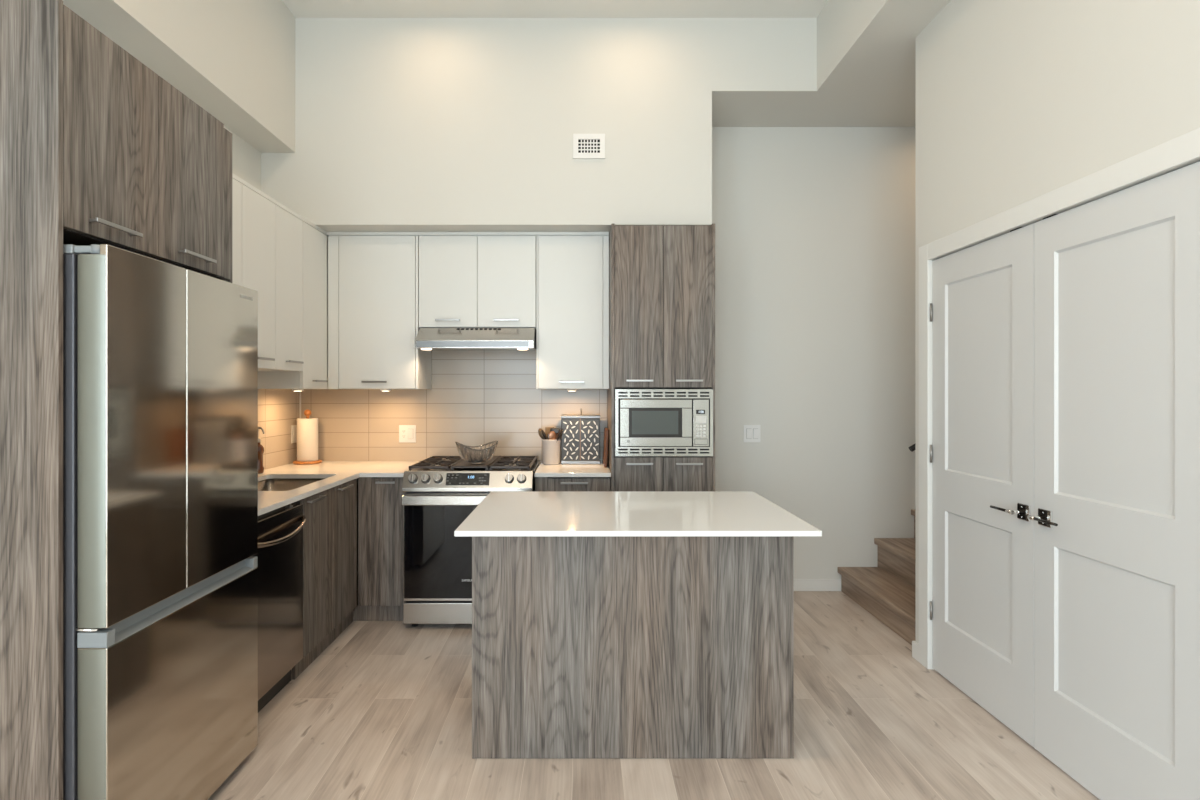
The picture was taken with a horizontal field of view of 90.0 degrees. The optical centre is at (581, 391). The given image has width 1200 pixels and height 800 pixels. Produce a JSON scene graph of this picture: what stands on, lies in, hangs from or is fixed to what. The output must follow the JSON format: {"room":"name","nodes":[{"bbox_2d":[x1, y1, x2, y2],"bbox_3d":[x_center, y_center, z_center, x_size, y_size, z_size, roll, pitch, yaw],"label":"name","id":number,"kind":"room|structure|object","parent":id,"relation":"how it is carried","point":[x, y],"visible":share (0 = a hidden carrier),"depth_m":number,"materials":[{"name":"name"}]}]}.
{"room":"kitchen","nodes":[
{"label":"kitchen","id":0,"kind":"room"},
{"bbox_2d":[63,0,294,152],"bbox_3d":[-1.883,-1.901,1.760,0.213,0.837,3.920,0,0,0],"label":"wall","id":1,"kind":"structure","parent":0,"point":[235,59],"depth_m":3.02,"materials":[{"name":"white paint"}]},
{"bbox_2d":[224,126,260,190],"bbox_3d":[-2.070,-0.460,0.412,0.160,3.720,7.925,0,0,0],"label":"wall","id":2,"kind":"structure","parent":0,"point":[246,160],"depth_m":3.55,"materials":[{"name":"white paint"}]},
{"bbox_2d":[232,178,241,285],"bbox_3d":[-1.798,-0.569,2.619,0.367,0.894,0.566,0,0,0],"label":"upper cabinet","id":3,"kind":"object","parent":2,"relation":"attached to","point":[236,186],"visible":0.02,"depth_m":2.85,"materials":[{"name":"white laminate"}]},
{"bbox_2d":[242,184,303,370],"bbox_3d":[-1.798,-0.569,3.219,0.367,0.894,0.630,0,0,0],"label":"upper cabinet","id":4,"kind":"object","parent":2,"relation":"attached to","point":[272,237],"visible":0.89,"depth_m":3.21,"materials":[{"name":"white laminate"}]},
{"bbox_2d":[258,389,298,469],"bbox_3d":[-1.986,0.178,3.279,0.008,0.616,1.877,0,0,0],"label":"tiled wall","id":5,"kind":"structure","parent":2,"relation":"attached to","point":[278,409],"depth_m":3.90,"materials":[{"name":"white tile"}]},
{"bbox_2d":[291,425,296,442],"bbox_3d":[-1.978,0.289,4.123,0.008,0.122,0.074,0,0,0],"label":"wall outlet","id":6,"kind":"object","parent":5,"relation":"attached to","point":[293,427],"visible":1,"depth_m":4.11,"materials":[{"name":"white plastic"}]},
{"bbox_2d":[293,429,295,438],"bbox_3d":[-1.975,0.289,4.123,0.002,0.068,0.033,0,0,0],"label":"socket","id":7,"kind":"object","parent":6,"relation":"attached to","point":[294,430],"depth_m":4.12,"materials":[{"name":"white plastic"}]},
{"bbox_2d":[258,222,327,388],"bbox_3d":[-1.798,-0.518,3.875,0.367,0.996,0.678,0,0,0],"label":"upper cabinet","id":8,"kind":"object","parent":2,"relation":"attached to","point":[314,375],"visible":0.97,"depth_m":3.66,"materials":[{"name":"white laminate"}]},
{"bbox_2d":[261,18,711,234],"bbox_3d":[-0.592,-1.679,3.973,2.796,1.283,0.505,0,0,0],"label":"wall","id":9,"kind":"structure","parent":0,"point":[402,124],"depth_m":3.72,"materials":[{"name":"white paint"}]},
{"bbox_2d":[232,173,608,236],"bbox_3d":[-0.908,-1.026,3.280,2.162,0.020,1.887,0,0,0],"label":"trim","id":10,"kind":"structure","parent":9,"relation":"attached to","point":[234,176],"depth_m":3.88,"materials":[{"name":"white laminate"}]},
{"bbox_2d":[573,134,604,158],"bbox_3d":[0.044,-1.521,3.714,0.197,0.151,0.012,0,0,0],"label":"air vent","id":11,"kind":"object","parent":9,"relation":"in","point":[585,146],"visible":1,"depth_m":3.71,"materials":[{"name":"white plastic"}]},
{"bbox_2d":[578,139,599,152],"bbox_3d":[0.044,-1.521,3.713,0.134,0.084,0.008,0,0,0],"label":"grille","id":12,"kind":"object","parent":11,"relation":"attached to","point":[584,145],"depth_m":3.71,"materials":[{"name":"white plastic"}]},
{"bbox_2d":[282,0,827,17],"bbox_3d":[0.925,-2.370,0.412,6.150,0.100,7.925,0,0,0],"label":"ceiling","id":13,"kind":"structure","parent":0,"point":[298,8],"depth_m":3.63,"materials":[{"name":"white paint"}]},
{"bbox_2d":[356,127,915,590],"bbox_3d":[1.005,-0.460,4.300,5.990,3.720,0.150,0,0,0],"label":"wall","id":14,"kind":"structure","parent":0,"point":[815,227],"depth_m":4.22,"materials":[{"name":"white paint"}]},
{"bbox_2d":[328,235,430,388],"bbox_3d":[-1.349,-0.518,4.028,0.582,0.996,0.376,0,0,0],"label":"upper cabinet","id":15,"kind":"object","parent":14,"relation":"attached to","point":[373,280],"visible":0.99,"depth_m":3.87,"materials":[{"name":"white laminate"}]},
{"bbox_2d":[301,350,606,460],"bbox_3d":[-0.903,0.028,4.221,2.158,0.916,0.008,0,0,0],"label":"tiled wall","id":16,"kind":"structure","parent":14,"relation":"attached to","point":[474,398],"depth_m":4.22,"materials":[{"name":"white tile"}]},
{"bbox_2d":[299,391,300,417],"bbox_3d":[-1.978,0.233,4.213,0.008,0.505,0.008,0,0,0],"label":"trim","id":17,"kind":"structure","parent":16,"relation":"attached to","point":[299,391],"depth_m":4.21,"materials":[{"name":"white plastic"}]},
{"bbox_2d":[399,425,415,442],"bbox_3d":[-1.226,0.294,4.210,0.117,0.122,0.013,0,0,0],"label":"wall outlet","id":18,"kind":"object","parent":16,"relation":"attached to","point":[407,433],"visible":1,"depth_m":4.21,"materials":[{"name":"white plastic"}]},
{"bbox_2d":[402,429,405,438],"bbox_3d":[-1.250,0.294,4.210,0.033,0.068,0.001,0,0,0],"label":"socket","id":19,"kind":"object","parent":18,"relation":"attached to","point":[403,430],"depth_m":4.21,"materials":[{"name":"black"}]},
{"bbox_2d":[415,328,535,350],"bbox_3d":[-0.673,-0.340,3.974,0.740,0.145,0.472,0,0,0],"label":"range hood","id":20,"kind":"object","parent":14,"relation":"attached to","point":[434,339],"visible":0.98,"depth_m":3.78,"materials":[{"name":"silver metal"}]},
{"bbox_2d":[419,235,535,328],"bbox_3d":[-0.676,-0.717,4.028,0.757,0.599,0.376,0,0,0],"label":"upper cabinet","id":21,"kind":"object","parent":14,"relation":"attached to","point":[466,281],"visible":0.98,"depth_m":3.87,"materials":[{"name":"white laminate"}]},
{"bbox_2d":[536,235,608,388],"bbox_3d":[-0.060,-0.518,4.028,0.468,0.996,0.376,0,0,0],"label":"upper cabinet","id":22,"kind":"object","parent":14,"relation":"attached to","point":[572,271],"visible":1,"depth_m":3.87,"materials":[{"name":"white laminate"}]},
{"bbox_2d":[744,425,759,441],"bbox_3d":[1.197,0.293,4.218,0.117,0.122,0.013,0,0,0],"label":"light switch","id":23,"kind":"object","parent":14,"relation":"attached to","point":[751,432],"visible":1,"depth_m":4.22,"materials":[{"name":"white plastic"}]},
{"bbox_2d":[794,579,840,590],"bbox_3d":[1.311,1.357,4.219,1.022,0.084,0.012,0,0,0],"label":"baseboard","id":24,"kind":"structure","parent":14,"relation":"attached to","point":[799,584],"depth_m":4.21,"materials":[{"name":"white paint"}]},
{"bbox_2d":[909,443,915,451],"bbox_3d":[2.882,-0.102,4.168,1.259,1.026,0.113,0,0,0],"label":"handrail","id":25,"kind":"object","parent":14,"relation":"attached to","point":[912,448],"visible":0.06,"depth_m":4.12,"materials":[{"name":"black metal"}]},
{"bbox_2d":[208,591,1099,799],"bbox_3d":[0.925,1.450,0.412,6.150,0.100,7.925,0,0,0],"label":"floor","id":26,"kind":"structure","parent":0,"point":[384,711],"depth_m":2.40,"materials":[{"name":"brown wood"}]},
{"bbox_2d":[0,0,231,799],"bbox_3d":[-1.659,0.186,1.946,0.658,2.425,0.777,0,0,0],"label":"tall cabinet","id":27,"kind":"object","parent":26,"relation":"on","point":[97,147],"visible":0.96,"depth_m":1.56,"materials":[{"name":"grey wood"}]},
{"bbox_2d":[63,244,257,799],"bbox_3d":[-1.601,0.504,1.948,0.699,1.790,0.741,0,0,0],"label":"refrigerator","id":28,"kind":"object","parent":26,"relation":"on","point":[160,359],"visible":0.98,"depth_m":1.75,"materials":[{"name":"grey metal"}]},
{"bbox_2d":[63,254,76,799],"bbox_3d":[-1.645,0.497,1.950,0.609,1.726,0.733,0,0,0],"label":"panel","id":29,"kind":"object","parent":28,"relation":"in","point":[69,260],"depth_m":1.58,"materials":[{"name":"grey paint"}]},
{"bbox_2d":[253,502,305,712],"bbox_3d":[-1.619,0.956,2.629,0.662,0.887,0.574,0,0,0],"label":"dishwasher","id":30,"kind":"object","parent":26,"relation":"on","point":[280,530],"visible":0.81,"depth_m":2.69,"materials":[{"name":"grey metal"}]},
{"bbox_2d":[292,479,356,679],"bbox_3d":[-1.651,0.957,3.289,0.658,0.884,0.742,0,0,0],"label":"base cabinet","id":31,"kind":"object","parent":26,"relation":"on","point":[330,526],"visible":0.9,"depth_m":3.20,"materials":[{"name":"grey wood"}]},
{"bbox_2d":[353,477,405,620],"bbox_3d":[-1.230,0.955,3.896,0.334,0.888,0.608,0,0,0],"label":"base cabinet","id":32,"kind":"object","parent":26,"relation":"on","point":[380,509],"visible":0.73,"depth_m":3.62,"materials":[{"name":"grey wood"}]},
{"bbox_2d":[258,461,419,515],"bbox_3d":[-1.524,0.498,3.281,0.932,0.025,1.888,0,0,0],"label":"countertop","id":33,"kind":"structure","parent":32,"relation":"on","point":[336,473],"depth_m":3.58,"materials":[{"name":"white stone"}]},
{"bbox_2d":[258,442,263,473],"bbox_3d":[-1.934,0.393,3.580,0.068,0.185,0.068,0,0,0],"label":"bottle","id":34,"kind":"object","parent":33,"relation":"on","point":[260,448],"depth_m":3.57,"materials":[{"name":"orange glass"}]},
{"bbox_2d":[258,427,264,473],"bbox_3d":[-1.934,0.346,3.580,0.068,0.278,0.068,0,0,39],"label":"kitchen faucet","id":35,"kind":"object","parent":33,"relation":"on","point":[260,447],"visible":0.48,"depth_m":3.57,"materials":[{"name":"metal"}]},
{"bbox_2d":[258,478,325,490],"bbox_3d":[-1.645,0.612,3.245,0.456,0.196,0.646,0,0,0],"label":"sink","id":36,"kind":"object","parent":33,"relation":"in","point":[276,484],"visible":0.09,"depth_m":3.55,"materials":[{"name":"silver metal"}]},
{"bbox_2d":[293,409,321,464],"bbox_3d":[-1.875,0.302,4.100,0.184,0.366,0.184,0,0,0],"label":"paper towel holder","id":37,"kind":"object","parent":33,"relation":"on","point":[307,413],"visible":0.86,"depth_m":4.05,"materials":[{"name":"brown wood"}]},
{"bbox_2d":[297,418,317,461],"bbox_3d":[-1.875,0.324,4.100,0.134,0.288,0.134,0,0,0],"label":"paper towel roll","id":38,"kind":"object","parent":37,"relation":"on","point":[307,428],"visible":0.99,"depth_m":4.04,"materials":[{"name":"white paper"}]},
{"bbox_2d":[401,455,540,626],"bbox_3d":[-0.673,0.919,3.837,0.766,0.960,0.717,0,0,0],"label":"gas range","id":39,"kind":"object","parent":26,"relation":"on","point":[441,493],"visible":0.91,"depth_m":3.53,"materials":[{"name":"grey metal"}]},
{"bbox_2d":[406,465,538,492],"bbox_3d":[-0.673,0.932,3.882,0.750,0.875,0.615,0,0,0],"label":"control panel","id":40,"kind":"object","parent":39,"relation":"in","point":[533,468],"depth_m":3.67,"materials":[{"name":"grey metal"}]},
{"bbox_2d":[407,460,540,472],"bbox_3d":[-0.673,0.492,3.877,0.766,0.036,0.635,0,0,0],"label":"cooktop","id":41,"kind":"object","parent":39,"relation":"in","point":[534,466],"depth_m":3.59,"materials":[{"name":"black metal"}]},
{"bbox_2d":[455,441,497,463],"bbox_3d":[-0.655,0.375,3.740,0.266,0.135,0.247,0,0,0],"label":"bowl","id":42,"kind":"object","parent":39,"relation":"on","point":[479,454],"visible":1,"depth_m":3.67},
{"bbox_2d":[535,477,609,490],"bbox_3d":[-0.056,0.957,3.896,0.456,0.884,0.608,0,0,0],"label":"base cabinet","id":43,"kind":"object","parent":26,"relation":"on","point":[541,483],"visible":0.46,"depth_m":3.62,"materials":[{"name":"grey wood"}]},
{"bbox_2d":[534,461,610,476],"bbox_3d":[-0.056,0.498,3.908,0.460,0.025,0.616,0,0,0],"label":"countertop","id":44,"kind":"structure","parent":43,"relation":"on","point":[543,470],"depth_m":3.71,"materials":[{"name":"white stone"}]},
{"bbox_2d":[542,439,560,464],"bbox_3d":[-0.206,0.402,4.060,0.132,0.168,0.132,0,0,0],"label":"utensil crock","id":45,"kind":"object","parent":44,"relation":"on","point":[551,449],"visible":0.88,"depth_m":4.00,"materials":[{"name":"grey ceramic"}]},
{"bbox_2d":[538,428,543,438],"bbox_3d":[-0.239,0.358,4.070,0.117,0.225,0.080,0,0,0],"label":"serving spoon","id":46,"kind":"object","parent":45,"relation":"in","point":[539,429],"visible":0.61,"depth_m":4.04,"materials":[{"name":"brown wood"}]},
{"bbox_2d":[541,430,546,439],"bbox_3d":[-0.222,0.361,4.026,0.102,0.218,0.059,0,0,0],"label":"spoon","id":47,"kind":"object","parent":45,"relation":"in","point":[542,431],"visible":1,"depth_m":4.00,"materials":[{"name":"brown wood"}]},
{"bbox_2d":[545,427,553,438],"bbox_3d":[-0.219,0.354,4.093,0.064,0.229,0.018,0,0,-18],"label":"turner","id":48,"kind":"object","parent":45,"relation":"in","point":[547,429],"visible":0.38,"depth_m":4.09,"materials":[{"name":"brown wood"}]},
{"bbox_2d":[548,431,555,439],"bbox_3d":[-0.202,0.365,4.022,0.058,0.207,0.036,0,0,0],"label":"spoon","id":49,"kind":"object","parent":45,"relation":"in","point":[552,436],"visible":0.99,"depth_m":4.01,"materials":[{"name":"orange wood"}]},
{"bbox_2d":[550,428,559,433],"bbox_3d":[-0.198,0.355,4.055,0.098,0.228,0.028,0,0,5],"label":"spatula","id":50,"kind":"object","parent":45,"relation":"in","point":[556,430],"visible":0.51,"depth_m":4.04,"materials":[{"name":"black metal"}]},
{"bbox_2d":[557,429,562,440],"bbox_3d":[-0.184,0.359,4.007,0.114,0.223,0.059,0,0,0],"label":"slotted spoon","id":51,"kind":"object","parent":45,"relation":"in","point":[561,430],"visible":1,"depth_m":3.99,"materials":[{"name":"black plastic"}]},
{"bbox_2d":[561,408,599,463],"bbox_3d":[-0.009,0.297,4.100,0.266,0.378,0.140,0,0,0],"label":"lantern","id":52,"kind":"object","parent":44,"relation":"on","point":[580,437],"visible":1,"depth_m":4.03,"materials":[{"name":"grey metal"}]},
{"bbox_2d":[603,427,608,467],"bbox_3d":[0.158,0.363,3.965,0.031,0.245,0.230,0,0,0],"label":"cutting board","id":53,"kind":"object","parent":44,"relation":"on","point":[606,430],"visible":1,"depth_m":3.85,"materials":[{"name":"brown wood"}]},
{"bbox_2d":[472,537,793,757],"bbox_3d":[0.194,0.953,2.601,1.228,0.892,0.622,0,0,0],"label":"base cabinet","id":54,"kind":"object","parent":26,"relation":"on","point":[583,647],"visible":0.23,"depth_m":2.29,"materials":[{"name":"grey wood"}]},
{"bbox_2d":[454,491,821,536],"bbox_3d":[0.197,0.496,2.516,1.287,0.020,0.836,0,0,0],"label":"countertop","id":55,"kind":"structure","parent":54,"relation":"on","point":[500,513],"depth_m":2.36,"materials":[{"name":"white stone"}]},
{"bbox_2d":[607,223,714,490],"bbox_3d":[0.487,0.196,3.888,0.620,2.407,0.655,0,0,0],"label":"tall cabinet","id":56,"kind":"object","parent":26,"relation":"on","point":[662,278],"visible":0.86,"depth_m":3.59,"materials":[{"name":"grey wood"}]},
{"bbox_2d":[615,389,712,455],"bbox_3d":[0.491,0.184,3.835,0.584,0.400,0.530,0,0,0],"label":"microwave","id":57,"kind":"object","parent":56,"relation":"in","point":[648,422],"visible":1,"depth_m":3.57,"materials":[{"name":"silver metal"}]},
{"bbox_2d":[837,509,915,644],"bbox_3d":[2.719,0.706,3.694,1.846,1.387,1.056,0,0,0],"label":"staircase","id":58,"kind":"structure","parent":26,"relation":"on","point":[887,591],"depth_m":3.85,"materials":[{"name":"brown wood"}]},
{"bbox_2d":[712,0,950,126],"bbox_3d":[2.403,-2.093,0.412,3.194,0.454,7.625,0,0,0],"label":"ceiling","id":59,"kind":"structure","parent":0,"point":[853,64],"depth_m":3.72,"materials":[{"name":"white paint"}]},
{"bbox_2d":[916,0,1199,643],"bbox_3d":[2.878,-0.233,-0.119,2.243,3.266,6.561,0,0,0],"label":"wall","id":60,"kind":"structure","parent":0,"point":[1018,102],"depth_m":2.34,"materials":[{"name":"white paint"}]},
{"bbox_2d":[912,641,918,661],"bbox_3d":[1.781,1.357,3.140,0.072,0.084,0.065,0,0,0],"label":"baseboard","id":61,"kind":"structure","parent":60,"relation":"attached to","point":[915,646],"depth_m":3.14,"materials":[{"name":"white paint"}]},
{"bbox_2d":[930,223,1033,746],"bbox_3d":[1.750,0.362,2.685,0.101,2.052,0.682,0,0,0],"label":"door","id":62,"kind":"structure","parent":60,"relation":"in","point":[982,305],"depth_m":2.63,"materials":[{"name":"white paint"}]},
{"bbox_2d":[919,128,1199,668],"bbox_3d":[1.805,0.326,2.341,0.124,2.146,1.535,0,0,0],"label":"trim","id":63,"kind":"structure","parent":60,"relation":"attached to","point":[1182,151],"depth_m":2.74,"materials":[{"name":"white paint"}]},
{"bbox_2d":[1027,161,1199,799],"bbox_3d":[1.750,0.362,2.000,0.101,2.052,0.681,0,0,0],"label":"door","id":64,"kind":"structure","parent":60,"relation":"in","point":[1116,517],"depth_m":1.97,"materials":[{"name":"white paint"}]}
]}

